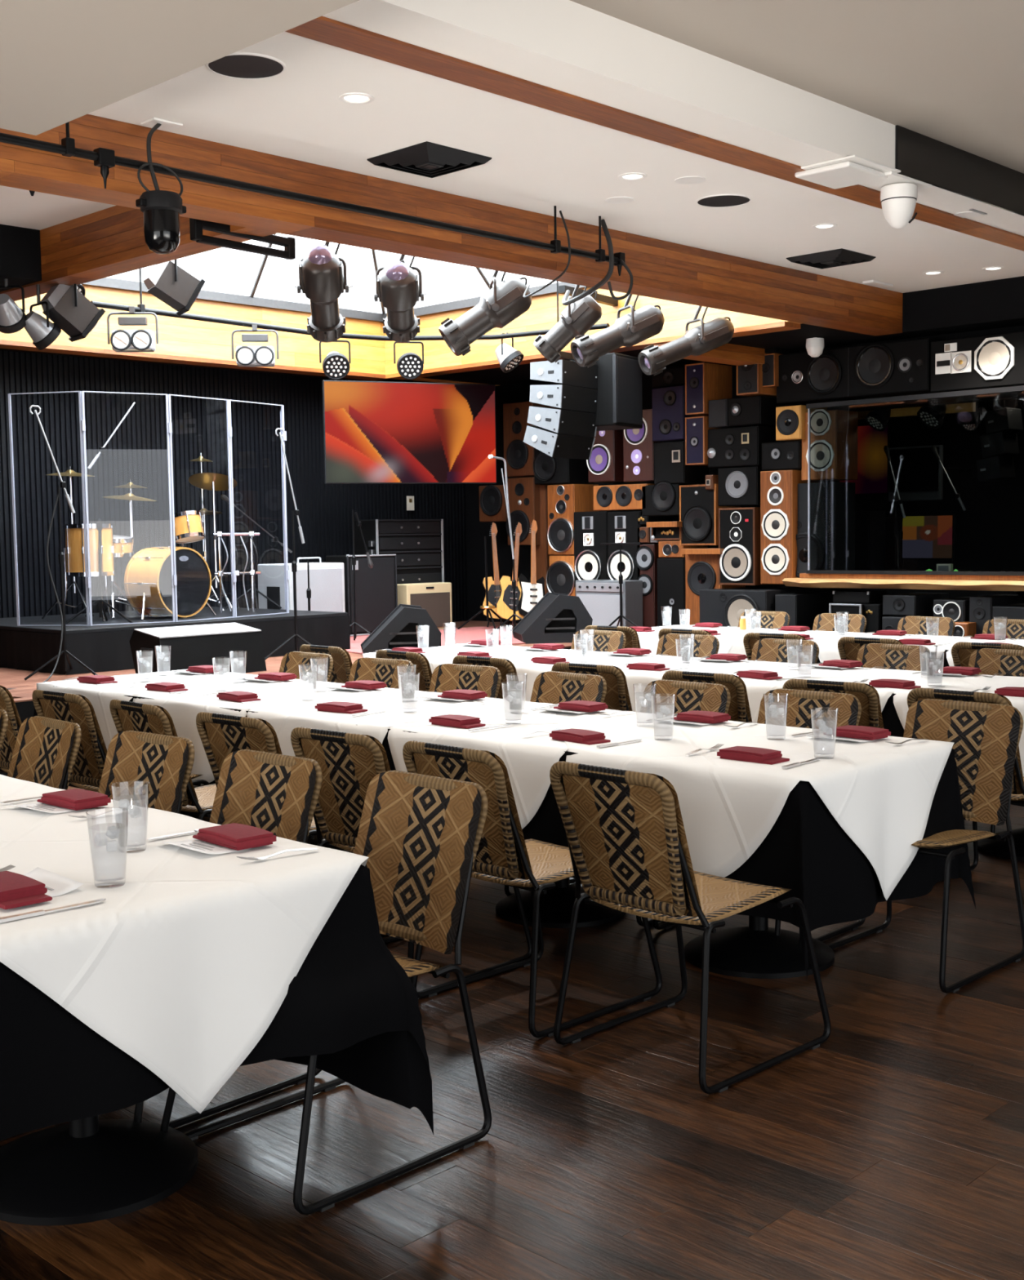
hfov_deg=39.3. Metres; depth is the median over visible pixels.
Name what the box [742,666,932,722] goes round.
tablecloth
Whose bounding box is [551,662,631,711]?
dining chair
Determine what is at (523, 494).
speaker
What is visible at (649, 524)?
board
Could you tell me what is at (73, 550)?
floor tom
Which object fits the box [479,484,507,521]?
speaker
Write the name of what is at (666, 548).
speaker
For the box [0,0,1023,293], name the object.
ceiling
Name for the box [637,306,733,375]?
spotlight
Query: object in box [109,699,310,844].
dining chair
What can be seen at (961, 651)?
dining chair
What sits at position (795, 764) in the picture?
table knife
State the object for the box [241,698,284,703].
table knife
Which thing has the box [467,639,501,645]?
folded napkin
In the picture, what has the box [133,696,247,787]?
black undercloth
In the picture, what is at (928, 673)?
menu card
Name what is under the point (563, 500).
speaker
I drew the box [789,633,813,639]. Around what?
folded napkin
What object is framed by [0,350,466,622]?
wall
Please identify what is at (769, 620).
dining chair
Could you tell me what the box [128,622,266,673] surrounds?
step
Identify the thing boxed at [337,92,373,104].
recessed light
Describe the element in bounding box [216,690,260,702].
folded napkin
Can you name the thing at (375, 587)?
grille
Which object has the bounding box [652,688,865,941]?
dining chair
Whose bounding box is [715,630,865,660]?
tablecloth
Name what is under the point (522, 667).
tablecloth
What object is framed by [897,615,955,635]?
dining chair
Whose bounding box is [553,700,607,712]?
folded napkin
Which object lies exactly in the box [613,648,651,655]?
folded napkin
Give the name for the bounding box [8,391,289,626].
shield
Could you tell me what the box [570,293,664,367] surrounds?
spotlight
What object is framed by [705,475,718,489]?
speaker
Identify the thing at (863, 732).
folded napkin
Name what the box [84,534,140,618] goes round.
snare drum
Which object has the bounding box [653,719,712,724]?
menu card
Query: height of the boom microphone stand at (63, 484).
1.959 m
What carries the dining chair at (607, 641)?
on the floor at (890, 1148)
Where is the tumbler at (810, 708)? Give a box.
[809,708,838,758]
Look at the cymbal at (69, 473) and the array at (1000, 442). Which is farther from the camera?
the array at (1000, 442)
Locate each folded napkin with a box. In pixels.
[0,871,52,909]
[36,788,111,810]
[76,675,117,684]
[144,682,187,692]
[185,665,222,673]
[192,822,276,850]
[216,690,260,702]
[253,671,297,680]
[315,701,367,713]
[341,680,386,689]
[391,647,425,653]
[428,714,485,728]
[437,689,487,699]
[457,651,492,657]
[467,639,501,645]
[529,643,564,649]
[530,656,569,664]
[549,728,610,744]
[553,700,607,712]
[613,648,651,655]
[626,662,670,671]
[630,626,654,631]
[671,710,730,723]
[692,622,722,627]
[698,629,720,635]
[705,653,746,661]
[716,746,789,764]
[736,670,782,679]
[777,626,809,631]
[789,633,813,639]
[817,659,862,667]
[822,724,890,740]
[868,679,920,689]
[871,630,906,635]
[898,638,935,644]
[932,666,981,675]
[969,633,1007,639]
[984,642,1011,644]
[994,686,1023,697]
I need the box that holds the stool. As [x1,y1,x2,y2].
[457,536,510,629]
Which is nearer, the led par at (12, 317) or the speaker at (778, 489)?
the led par at (12, 317)
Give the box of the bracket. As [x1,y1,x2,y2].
[794,155,932,191]
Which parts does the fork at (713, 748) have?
handle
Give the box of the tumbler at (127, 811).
[85,807,128,887]
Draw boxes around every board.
[646,521,682,527]
[680,547,723,554]
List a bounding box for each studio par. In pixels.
[864,408,890,431]
[916,404,945,428]
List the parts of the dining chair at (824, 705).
sled leg, backrest, sled leg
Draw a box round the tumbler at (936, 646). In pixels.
[918,645,937,677]
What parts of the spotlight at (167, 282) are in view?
barn door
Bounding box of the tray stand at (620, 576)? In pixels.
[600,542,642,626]
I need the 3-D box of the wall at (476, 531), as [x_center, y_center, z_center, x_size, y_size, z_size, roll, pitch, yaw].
[4.854,-1.326,11.553,15.200,3.800,0.150,3,6,44]
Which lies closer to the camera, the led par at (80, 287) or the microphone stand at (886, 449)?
the led par at (80, 287)
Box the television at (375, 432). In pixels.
[321,380,496,484]
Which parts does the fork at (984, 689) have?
handle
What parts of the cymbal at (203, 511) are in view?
stand post, leg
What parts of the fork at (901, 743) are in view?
handle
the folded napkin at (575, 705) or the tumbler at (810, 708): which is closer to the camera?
the tumbler at (810, 708)
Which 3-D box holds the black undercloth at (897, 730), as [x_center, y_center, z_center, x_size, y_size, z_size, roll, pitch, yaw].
[2.459,0.530,6.616,1.016,0.595,1.088,3,6,44]
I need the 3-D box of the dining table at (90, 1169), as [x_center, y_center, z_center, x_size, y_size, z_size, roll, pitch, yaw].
[-1.019,0.898,3.381,0.932,0.741,0.932,3,6,44]
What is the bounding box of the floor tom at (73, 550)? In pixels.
[62,524,114,622]
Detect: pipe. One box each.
[0,121,618,263]
[90,268,608,341]
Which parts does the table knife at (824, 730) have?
blade, handle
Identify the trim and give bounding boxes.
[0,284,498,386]
[0,339,387,380]
[385,321,799,379]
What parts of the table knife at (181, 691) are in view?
handle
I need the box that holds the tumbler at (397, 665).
[396,665,416,701]
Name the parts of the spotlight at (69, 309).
barn door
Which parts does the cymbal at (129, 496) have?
leg, stand post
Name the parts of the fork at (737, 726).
handle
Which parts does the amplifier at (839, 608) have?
silver frame, silver frame, silver frame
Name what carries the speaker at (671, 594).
on the floor at (22, 693)
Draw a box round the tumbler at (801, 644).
[795,644,813,674]
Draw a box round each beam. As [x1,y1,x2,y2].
[0,114,902,336]
[0,205,276,301]
[284,16,1023,251]
[653,342,768,365]
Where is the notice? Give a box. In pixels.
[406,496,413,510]
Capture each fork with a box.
[0,864,15,871]
[69,808,142,817]
[128,681,164,688]
[195,690,235,697]
[206,671,234,675]
[236,848,319,860]
[297,700,331,708]
[372,688,399,692]
[403,713,446,721]
[472,698,510,702]
[519,727,563,736]
[597,711,634,715]
[685,743,724,755]
[724,721,758,727]
[851,678,869,682]
[858,666,886,670]
[884,738,926,744]
[972,686,991,691]
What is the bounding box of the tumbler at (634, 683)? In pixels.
[632,683,656,722]
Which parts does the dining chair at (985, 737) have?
sled leg, seat, backrest, sled leg, post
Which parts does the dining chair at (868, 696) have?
panel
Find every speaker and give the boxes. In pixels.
[205,52,285,79]
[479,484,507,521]
[502,401,558,477]
[506,476,540,545]
[533,448,593,484]
[535,484,555,594]
[546,484,598,555]
[546,555,575,595]
[573,511,629,586]
[586,429,626,483]
[592,483,654,511]
[606,511,657,580]
[622,408,663,482]
[634,543,666,626]
[637,515,672,524]
[637,526,650,542]
[641,480,699,515]
[646,440,708,484]
[649,527,673,542]
[651,527,681,540]
[652,366,684,387]
[652,385,697,442]
[657,540,707,557]
[657,557,685,626]
[679,484,740,545]
[684,362,731,416]
[684,416,717,466]
[684,554,745,625]
[695,194,751,207]
[699,586,804,626]
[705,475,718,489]
[706,426,782,468]
[708,399,739,428]
[717,466,761,506]
[718,506,761,585]
[728,395,784,426]
[736,364,776,397]
[760,470,817,584]
[761,353,782,388]
[761,440,801,471]
[764,347,799,354]
[774,591,831,630]
[775,404,826,441]
[776,337,939,405]
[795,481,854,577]
[800,408,857,481]
[835,602,890,633]
[854,511,884,570]
[881,613,933,630]
[882,592,948,616]
[930,331,1023,393]
[933,596,969,622]
[952,621,975,637]
[968,594,1023,634]
[991,603,1023,619]
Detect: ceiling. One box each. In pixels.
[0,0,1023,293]
[568,0,1023,173]
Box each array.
[523,284,617,459]
[975,400,1022,482]
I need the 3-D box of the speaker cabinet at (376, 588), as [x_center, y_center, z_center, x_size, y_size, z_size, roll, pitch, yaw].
[-1.517,-0.459,14.481,0.616,0.824,0.396,-5,6,-43]
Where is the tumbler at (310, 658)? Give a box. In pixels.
[310,657,328,691]
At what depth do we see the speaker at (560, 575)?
15.13 m
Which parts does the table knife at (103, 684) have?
handle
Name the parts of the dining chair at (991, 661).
sled leg, backrest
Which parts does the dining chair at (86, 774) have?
panel, backrest, post, seat, sled leg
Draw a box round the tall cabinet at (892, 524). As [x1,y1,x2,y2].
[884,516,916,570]
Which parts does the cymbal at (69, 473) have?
leg, stand post, leg, leg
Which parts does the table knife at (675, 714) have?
blade, handle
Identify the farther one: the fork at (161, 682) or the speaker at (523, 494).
the speaker at (523, 494)
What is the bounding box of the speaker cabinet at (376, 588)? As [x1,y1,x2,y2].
[325,554,397,635]
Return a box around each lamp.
[106,306,158,352]
[231,324,279,367]
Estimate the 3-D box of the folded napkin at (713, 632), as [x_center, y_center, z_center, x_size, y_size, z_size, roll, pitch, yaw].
[1.402,-0.056,10.406,0.213,0.032,0.112,3,6,45]
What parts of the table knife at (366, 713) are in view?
handle, blade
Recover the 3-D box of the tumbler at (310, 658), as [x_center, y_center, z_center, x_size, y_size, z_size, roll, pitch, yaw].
[-0.934,0.168,6.959,0.090,0.162,0.090,2,5,33]
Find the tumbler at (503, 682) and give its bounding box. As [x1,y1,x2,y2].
[501,681,524,724]
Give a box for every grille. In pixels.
[292,568,342,612]
[349,557,395,632]
[361,605,403,648]
[409,591,450,626]
[513,593,557,635]
[576,594,622,626]
[616,356,641,425]
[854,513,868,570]
[944,344,949,351]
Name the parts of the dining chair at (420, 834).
sled leg, sled leg, seat, backrest, post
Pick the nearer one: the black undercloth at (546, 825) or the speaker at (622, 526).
the black undercloth at (546, 825)
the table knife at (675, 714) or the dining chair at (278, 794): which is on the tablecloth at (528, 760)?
the table knife at (675, 714)
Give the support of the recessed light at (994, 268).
in the ceiling at (542, 159)
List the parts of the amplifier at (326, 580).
handle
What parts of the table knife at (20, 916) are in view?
handle, blade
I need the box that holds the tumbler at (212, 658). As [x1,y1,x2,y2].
[212,657,230,688]
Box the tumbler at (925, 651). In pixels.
[924,651,944,684]
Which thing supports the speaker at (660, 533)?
on the speaker at (666, 548)
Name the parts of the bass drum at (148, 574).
tension rod, tension rod, tension rod, tension rod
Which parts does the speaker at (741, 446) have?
badge frame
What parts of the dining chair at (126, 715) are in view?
panel, backrest, post, seat, sled leg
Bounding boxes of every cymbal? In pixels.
[41,466,94,619]
[102,489,156,617]
[105,479,146,610]
[188,472,237,609]
[189,453,219,607]
[200,505,223,611]
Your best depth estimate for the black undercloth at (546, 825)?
5.07 m
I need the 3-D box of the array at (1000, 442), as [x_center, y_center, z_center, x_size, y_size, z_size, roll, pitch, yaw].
[4.459,-1.964,13.101,0.314,1.024,0.305,3,6,44]
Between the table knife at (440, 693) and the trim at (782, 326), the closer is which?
the table knife at (440, 693)
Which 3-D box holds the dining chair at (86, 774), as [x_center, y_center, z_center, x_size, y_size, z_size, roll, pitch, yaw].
[-1.679,0.628,6.286,0.559,0.869,0.696,3,6,43]
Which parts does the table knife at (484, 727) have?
handle, blade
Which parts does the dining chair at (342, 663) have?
panel, backrest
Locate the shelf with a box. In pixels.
[782,573,1023,599]
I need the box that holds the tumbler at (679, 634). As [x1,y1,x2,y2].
[679,634,694,660]
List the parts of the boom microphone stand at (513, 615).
leg, brace rod, leg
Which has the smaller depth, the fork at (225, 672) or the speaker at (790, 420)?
the fork at (225, 672)
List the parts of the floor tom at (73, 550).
leg, tension rod, tension rod, leg, tension rod, leg, tension rod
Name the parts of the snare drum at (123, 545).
stand leg, stand post, stand leg, stand leg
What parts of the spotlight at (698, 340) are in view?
drop post, tilt knob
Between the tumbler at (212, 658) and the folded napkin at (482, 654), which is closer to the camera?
the tumbler at (212, 658)
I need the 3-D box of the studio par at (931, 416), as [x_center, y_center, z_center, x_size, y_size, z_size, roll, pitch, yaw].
[3.763,-2.078,12.848,0.257,0.366,0.255,1,5,24]
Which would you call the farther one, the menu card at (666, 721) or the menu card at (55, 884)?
the menu card at (666, 721)
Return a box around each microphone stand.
[23,405,97,680]
[65,402,135,624]
[220,494,292,609]
[264,428,311,659]
[306,561,311,610]
[349,509,373,639]
[488,454,521,635]
[883,445,910,570]
[930,445,967,571]
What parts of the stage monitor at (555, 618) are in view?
frame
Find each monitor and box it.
[360,604,441,653]
[511,591,592,644]
[888,444,971,501]
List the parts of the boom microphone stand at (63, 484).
leg, leg, leg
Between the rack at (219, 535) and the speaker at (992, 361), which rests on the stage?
the rack at (219, 535)
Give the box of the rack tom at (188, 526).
[173,510,205,546]
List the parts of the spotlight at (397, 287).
tilt knob, drop post, tilt knob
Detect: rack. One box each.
[212,531,260,613]
[354,519,444,583]
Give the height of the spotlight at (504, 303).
0.764 m
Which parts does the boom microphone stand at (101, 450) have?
leg, leg, leg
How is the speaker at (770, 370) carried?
attached to the wall at (476, 531)
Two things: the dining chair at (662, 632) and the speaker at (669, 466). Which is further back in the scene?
the speaker at (669, 466)
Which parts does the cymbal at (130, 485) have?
stand post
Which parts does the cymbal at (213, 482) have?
stand post, leg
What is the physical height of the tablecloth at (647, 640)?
0.469 m
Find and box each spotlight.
[40,284,105,342]
[142,259,205,315]
[294,241,352,342]
[371,254,427,342]
[438,271,531,355]
[533,284,601,363]
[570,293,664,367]
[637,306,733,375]
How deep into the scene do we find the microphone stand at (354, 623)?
13.33 m
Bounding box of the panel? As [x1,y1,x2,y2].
[894,124,1023,216]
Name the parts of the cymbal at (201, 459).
stand post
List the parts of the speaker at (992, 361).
horn plate, plate, tweeter plate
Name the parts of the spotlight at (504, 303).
drop post, tilt knob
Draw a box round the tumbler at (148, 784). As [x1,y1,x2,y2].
[111,780,149,852]
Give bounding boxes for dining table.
[0,1115,198,1225]
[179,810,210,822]
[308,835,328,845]
[495,877,626,928]
[684,780,834,978]
[977,827,1023,860]
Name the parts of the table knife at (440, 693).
blade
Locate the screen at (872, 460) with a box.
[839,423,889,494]
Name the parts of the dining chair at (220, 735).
panel, backrest, seat, sled leg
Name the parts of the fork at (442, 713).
handle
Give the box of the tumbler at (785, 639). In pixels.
[785,639,802,670]
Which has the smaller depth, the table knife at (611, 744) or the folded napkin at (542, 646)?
the table knife at (611, 744)
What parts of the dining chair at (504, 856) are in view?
panel, backrest, sled leg, seat, post, sled leg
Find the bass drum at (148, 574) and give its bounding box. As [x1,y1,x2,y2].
[124,546,216,620]
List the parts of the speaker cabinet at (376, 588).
edge trim, edge trim, edge trim, edge trim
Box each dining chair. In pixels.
[0,685,86,790]
[0,709,8,752]
[7,715,81,790]
[31,689,209,791]
[97,730,194,813]
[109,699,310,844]
[133,749,322,1128]
[160,770,491,1214]
[195,711,386,937]
[279,651,333,681]
[290,726,531,997]
[299,644,352,684]
[324,657,413,850]
[331,663,501,853]
[375,649,431,691]
[402,740,662,1037]
[452,655,523,700]
[504,671,606,896]
[549,760,831,1093]
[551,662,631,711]
[570,629,626,652]
[584,625,639,648]
[635,679,730,926]
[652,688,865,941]
[656,633,719,657]
[657,627,711,639]
[662,670,751,722]
[737,610,789,629]
[742,632,805,660]
[750,638,818,664]
[782,678,883,728]
[798,698,1023,993]
[812,613,866,632]
[837,636,903,660]
[856,643,930,671]
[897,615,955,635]
[906,687,1023,880]
[951,641,1023,666]
[968,648,1023,833]
[982,618,1023,639]
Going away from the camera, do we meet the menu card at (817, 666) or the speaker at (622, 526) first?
the menu card at (817, 666)
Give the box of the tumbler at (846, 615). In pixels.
[833,614,846,638]
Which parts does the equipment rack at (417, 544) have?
rail, rail, rail, rail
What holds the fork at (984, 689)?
on the tablecloth at (970, 682)
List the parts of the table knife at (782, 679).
handle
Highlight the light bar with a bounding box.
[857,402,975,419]
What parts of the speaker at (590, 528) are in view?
tweeter plate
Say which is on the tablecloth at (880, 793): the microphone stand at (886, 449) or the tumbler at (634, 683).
the tumbler at (634, 683)
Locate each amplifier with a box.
[257,556,345,612]
[396,582,452,629]
[828,603,864,616]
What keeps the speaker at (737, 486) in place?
on the speaker at (739, 528)
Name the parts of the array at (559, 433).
plate, plate, plate, plate, flying frame, plate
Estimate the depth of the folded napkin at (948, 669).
7.25 m
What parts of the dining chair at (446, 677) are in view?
backrest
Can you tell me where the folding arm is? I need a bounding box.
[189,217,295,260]
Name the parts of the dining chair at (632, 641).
panel, backrest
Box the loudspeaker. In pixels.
[569,324,642,431]
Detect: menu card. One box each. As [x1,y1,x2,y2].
[4,802,75,813]
[23,866,84,897]
[156,838,249,853]
[170,671,211,674]
[238,678,278,681]
[324,686,373,690]
[419,696,470,701]
[457,644,485,646]
[519,648,552,650]
[536,708,589,713]
[601,653,640,655]
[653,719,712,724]
[693,658,732,662]
[804,734,875,742]
[806,665,850,668]
[921,672,968,675]
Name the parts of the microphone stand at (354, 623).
leg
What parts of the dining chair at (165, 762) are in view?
post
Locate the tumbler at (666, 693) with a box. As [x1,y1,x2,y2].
[650,693,675,738]
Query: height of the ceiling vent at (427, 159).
0.050 m
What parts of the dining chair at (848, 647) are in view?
panel, backrest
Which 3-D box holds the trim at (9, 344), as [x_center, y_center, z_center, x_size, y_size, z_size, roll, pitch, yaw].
[-3.114,-2.576,13.150,0.242,0.038,5.060,3,6,44]
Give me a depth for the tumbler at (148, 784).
3.44 m
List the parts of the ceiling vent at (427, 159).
plate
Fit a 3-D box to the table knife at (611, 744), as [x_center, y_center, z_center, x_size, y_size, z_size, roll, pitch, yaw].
[0.384,0.364,5.065,0.232,0.007,0.017,-5,6,-44]
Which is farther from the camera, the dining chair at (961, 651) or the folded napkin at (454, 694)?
the dining chair at (961, 651)
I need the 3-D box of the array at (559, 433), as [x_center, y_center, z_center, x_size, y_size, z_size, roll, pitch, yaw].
[0.517,-2.275,12.389,0.397,1.424,1.050,2,5,34]
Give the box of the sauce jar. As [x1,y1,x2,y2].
[739,616,746,629]
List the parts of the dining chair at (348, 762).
post, panel, seat, backrest, sled leg, sled leg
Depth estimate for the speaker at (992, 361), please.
11.84 m
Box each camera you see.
[135,117,186,254]
[805,337,824,357]
[880,182,917,229]
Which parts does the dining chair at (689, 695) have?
sled leg, backrest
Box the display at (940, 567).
[936,564,952,571]
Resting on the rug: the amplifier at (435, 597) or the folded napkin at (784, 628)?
the amplifier at (435, 597)
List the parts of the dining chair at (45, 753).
post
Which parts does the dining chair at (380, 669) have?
backrest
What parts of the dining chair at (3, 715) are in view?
backrest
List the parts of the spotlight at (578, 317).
tilt knob, drop post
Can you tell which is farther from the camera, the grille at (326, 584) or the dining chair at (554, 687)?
the grille at (326, 584)
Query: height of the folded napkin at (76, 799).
0.032 m
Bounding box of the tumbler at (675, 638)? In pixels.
[675,638,691,668]
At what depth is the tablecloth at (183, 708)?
6.64 m
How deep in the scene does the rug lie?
13.92 m
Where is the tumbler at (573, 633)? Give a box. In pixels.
[573,633,588,662]
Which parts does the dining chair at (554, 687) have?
sled leg, backrest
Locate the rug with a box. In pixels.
[345,625,524,653]
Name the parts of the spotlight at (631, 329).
drop post, tilt knob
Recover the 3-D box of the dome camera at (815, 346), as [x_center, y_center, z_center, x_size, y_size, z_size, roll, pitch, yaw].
[2.646,-2.558,12.510,0.160,0.180,0.160,3,6,44]
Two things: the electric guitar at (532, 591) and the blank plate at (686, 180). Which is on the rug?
the electric guitar at (532, 591)
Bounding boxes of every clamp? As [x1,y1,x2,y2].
[93,147,115,188]
[613,252,625,275]
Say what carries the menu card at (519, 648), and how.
on the tablecloth at (434, 660)
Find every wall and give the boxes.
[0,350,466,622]
[383,287,802,374]
[464,324,1023,622]
[854,398,1023,571]
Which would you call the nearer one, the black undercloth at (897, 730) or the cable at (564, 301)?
the black undercloth at (897, 730)
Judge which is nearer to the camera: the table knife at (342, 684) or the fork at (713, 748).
the fork at (713, 748)
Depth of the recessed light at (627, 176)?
8.07 m
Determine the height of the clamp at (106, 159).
0.175 m
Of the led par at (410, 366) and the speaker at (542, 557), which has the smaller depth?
the led par at (410, 366)
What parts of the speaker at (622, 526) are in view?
tweeter plate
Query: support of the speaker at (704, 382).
on the speaker at (696, 428)
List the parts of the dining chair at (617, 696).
panel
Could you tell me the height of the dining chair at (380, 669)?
0.869 m
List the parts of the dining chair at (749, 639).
panel, backrest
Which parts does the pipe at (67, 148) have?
hanger rod, hanger rod, hanger rod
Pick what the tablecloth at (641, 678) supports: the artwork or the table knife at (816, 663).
the table knife at (816, 663)
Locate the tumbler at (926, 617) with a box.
[925,617,939,642]
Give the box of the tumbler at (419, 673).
[399,673,419,711]
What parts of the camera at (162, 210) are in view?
ceiling plate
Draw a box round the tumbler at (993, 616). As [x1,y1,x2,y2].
[992,616,1007,639]
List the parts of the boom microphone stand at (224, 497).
leg, leg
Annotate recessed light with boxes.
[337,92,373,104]
[617,173,646,180]
[811,223,836,229]
[922,271,943,275]
[982,266,1004,271]
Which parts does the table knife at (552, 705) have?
blade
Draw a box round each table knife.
[0,795,42,803]
[0,898,106,923]
[96,680,137,685]
[146,828,199,840]
[168,688,206,693]
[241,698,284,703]
[321,684,344,688]
[351,709,386,716]
[416,693,441,697]
[467,723,512,731]
[530,703,559,710]
[596,738,641,747]
[646,713,677,720]
[775,676,803,680]
[781,757,819,768]
[791,728,831,736]
[798,662,822,666]
[911,669,935,673]
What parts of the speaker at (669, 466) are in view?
badge frame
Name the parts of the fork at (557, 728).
handle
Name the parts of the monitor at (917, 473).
wall arm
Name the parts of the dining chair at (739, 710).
panel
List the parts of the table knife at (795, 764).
handle, blade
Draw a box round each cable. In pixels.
[6,493,62,689]
[522,210,570,297]
[561,219,613,305]
[607,258,632,300]
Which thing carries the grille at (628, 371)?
attached to the loudspeaker
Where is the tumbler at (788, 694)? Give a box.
[763,693,788,739]
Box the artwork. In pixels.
[901,514,955,559]
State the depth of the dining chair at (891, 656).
7.82 m
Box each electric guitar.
[482,522,510,626]
[496,522,524,628]
[517,519,545,616]
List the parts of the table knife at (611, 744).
handle, blade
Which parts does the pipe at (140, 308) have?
hanger rod, hanger rod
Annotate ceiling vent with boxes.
[366,141,491,177]
[786,248,875,269]
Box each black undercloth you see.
[0,864,433,1141]
[33,685,133,716]
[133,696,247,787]
[246,711,387,755]
[386,728,567,846]
[564,748,975,981]
[744,682,892,736]
[816,649,945,671]
[890,693,1023,806]
[944,649,949,666]
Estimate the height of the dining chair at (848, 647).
0.869 m
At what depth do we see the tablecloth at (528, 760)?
5.28 m
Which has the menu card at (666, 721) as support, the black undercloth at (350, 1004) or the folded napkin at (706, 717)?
the folded napkin at (706, 717)
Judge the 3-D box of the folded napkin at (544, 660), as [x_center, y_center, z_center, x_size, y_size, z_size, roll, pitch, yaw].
[0.224,0.116,8.308,0.112,0.032,0.213,-5,6,-43]
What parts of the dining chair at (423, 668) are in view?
panel, backrest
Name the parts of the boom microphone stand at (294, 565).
leg, leg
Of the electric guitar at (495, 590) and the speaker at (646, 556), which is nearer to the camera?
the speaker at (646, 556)
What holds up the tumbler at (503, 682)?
on the tablecloth at (284, 715)
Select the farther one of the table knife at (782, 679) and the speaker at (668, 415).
the speaker at (668, 415)
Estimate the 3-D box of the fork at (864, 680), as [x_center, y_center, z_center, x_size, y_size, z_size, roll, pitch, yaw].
[1.672,0.202,6.933,0.025,0.014,0.207,3,6,40]
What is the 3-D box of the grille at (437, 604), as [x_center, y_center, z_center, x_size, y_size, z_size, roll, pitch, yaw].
[-0.850,-0.311,14.953,0.520,0.360,0.014,-5,6,-42]
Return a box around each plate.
[604,196,633,204]
[674,176,705,184]
[862,280,893,288]
[953,211,981,217]
[968,208,986,214]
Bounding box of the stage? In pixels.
[0,606,350,675]
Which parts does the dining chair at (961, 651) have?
panel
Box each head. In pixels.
[29,190,35,196]
[832,590,886,603]
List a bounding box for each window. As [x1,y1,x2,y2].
[81,233,589,322]
[805,385,1023,575]
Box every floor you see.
[0,620,572,776]
[0,786,1023,1279]
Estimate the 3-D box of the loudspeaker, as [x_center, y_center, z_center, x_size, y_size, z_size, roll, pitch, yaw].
[0.834,-2.319,12.620,0.462,0.900,0.532,2,5,32]
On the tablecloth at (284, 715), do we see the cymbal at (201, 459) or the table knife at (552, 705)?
the table knife at (552, 705)
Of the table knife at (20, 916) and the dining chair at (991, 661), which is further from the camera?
the dining chair at (991, 661)
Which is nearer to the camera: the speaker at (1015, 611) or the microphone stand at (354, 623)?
the speaker at (1015, 611)
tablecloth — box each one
[0,774,137,808]
[0,806,368,1113]
[35,669,288,751]
[133,679,401,786]
[246,689,559,756]
[362,644,579,673]
[387,703,675,829]
[508,649,682,702]
[557,720,953,900]
[579,656,857,712]
[636,625,790,654]
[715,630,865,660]
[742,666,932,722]
[808,633,1023,671]
[857,674,1023,776]
[946,639,1023,666]
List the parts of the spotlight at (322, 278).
tilt knob, tilt knob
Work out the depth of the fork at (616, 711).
5.88 m
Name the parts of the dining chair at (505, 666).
panel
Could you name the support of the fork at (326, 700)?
on the tablecloth at (284, 715)
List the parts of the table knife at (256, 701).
handle, blade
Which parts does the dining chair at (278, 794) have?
sled leg, backrest, post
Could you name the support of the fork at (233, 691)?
on the tablecloth at (183, 708)
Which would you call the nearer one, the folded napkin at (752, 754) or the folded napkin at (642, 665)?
the folded napkin at (752, 754)
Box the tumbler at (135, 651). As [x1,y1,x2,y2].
[135,650,153,681]
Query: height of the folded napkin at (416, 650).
0.032 m
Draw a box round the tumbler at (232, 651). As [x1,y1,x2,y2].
[229,650,246,679]
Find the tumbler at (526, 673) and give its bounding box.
[506,673,527,712]
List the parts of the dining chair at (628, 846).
post, panel, sled leg, backrest, seat, post, sled leg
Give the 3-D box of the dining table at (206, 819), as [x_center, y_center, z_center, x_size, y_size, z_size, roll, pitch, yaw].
[-1.833,0.594,7.653,0.932,0.741,0.932,3,6,44]
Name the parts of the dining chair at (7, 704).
panel, backrest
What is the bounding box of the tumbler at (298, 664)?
[297,664,317,700]
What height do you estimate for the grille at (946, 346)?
0.052 m
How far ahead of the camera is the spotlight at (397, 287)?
9.25 m
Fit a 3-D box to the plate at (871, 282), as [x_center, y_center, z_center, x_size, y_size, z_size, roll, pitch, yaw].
[2.984,-2.903,11.688,0.100,0.020,0.320,3,6,44]
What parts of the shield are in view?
panel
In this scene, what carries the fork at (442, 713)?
on the tablecloth at (284, 715)
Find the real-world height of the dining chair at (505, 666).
0.869 m
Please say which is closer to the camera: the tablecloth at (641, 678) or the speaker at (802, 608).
the tablecloth at (641, 678)
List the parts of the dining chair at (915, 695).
panel, sled leg, backrest, seat, post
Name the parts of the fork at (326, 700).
handle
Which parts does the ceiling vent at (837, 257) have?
plate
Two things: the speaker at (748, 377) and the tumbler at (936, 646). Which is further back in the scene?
the speaker at (748, 377)
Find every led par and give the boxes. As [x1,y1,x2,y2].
[0,279,26,333]
[24,284,61,350]
[73,284,85,296]
[319,340,351,379]
[393,340,423,379]
[494,332,524,373]

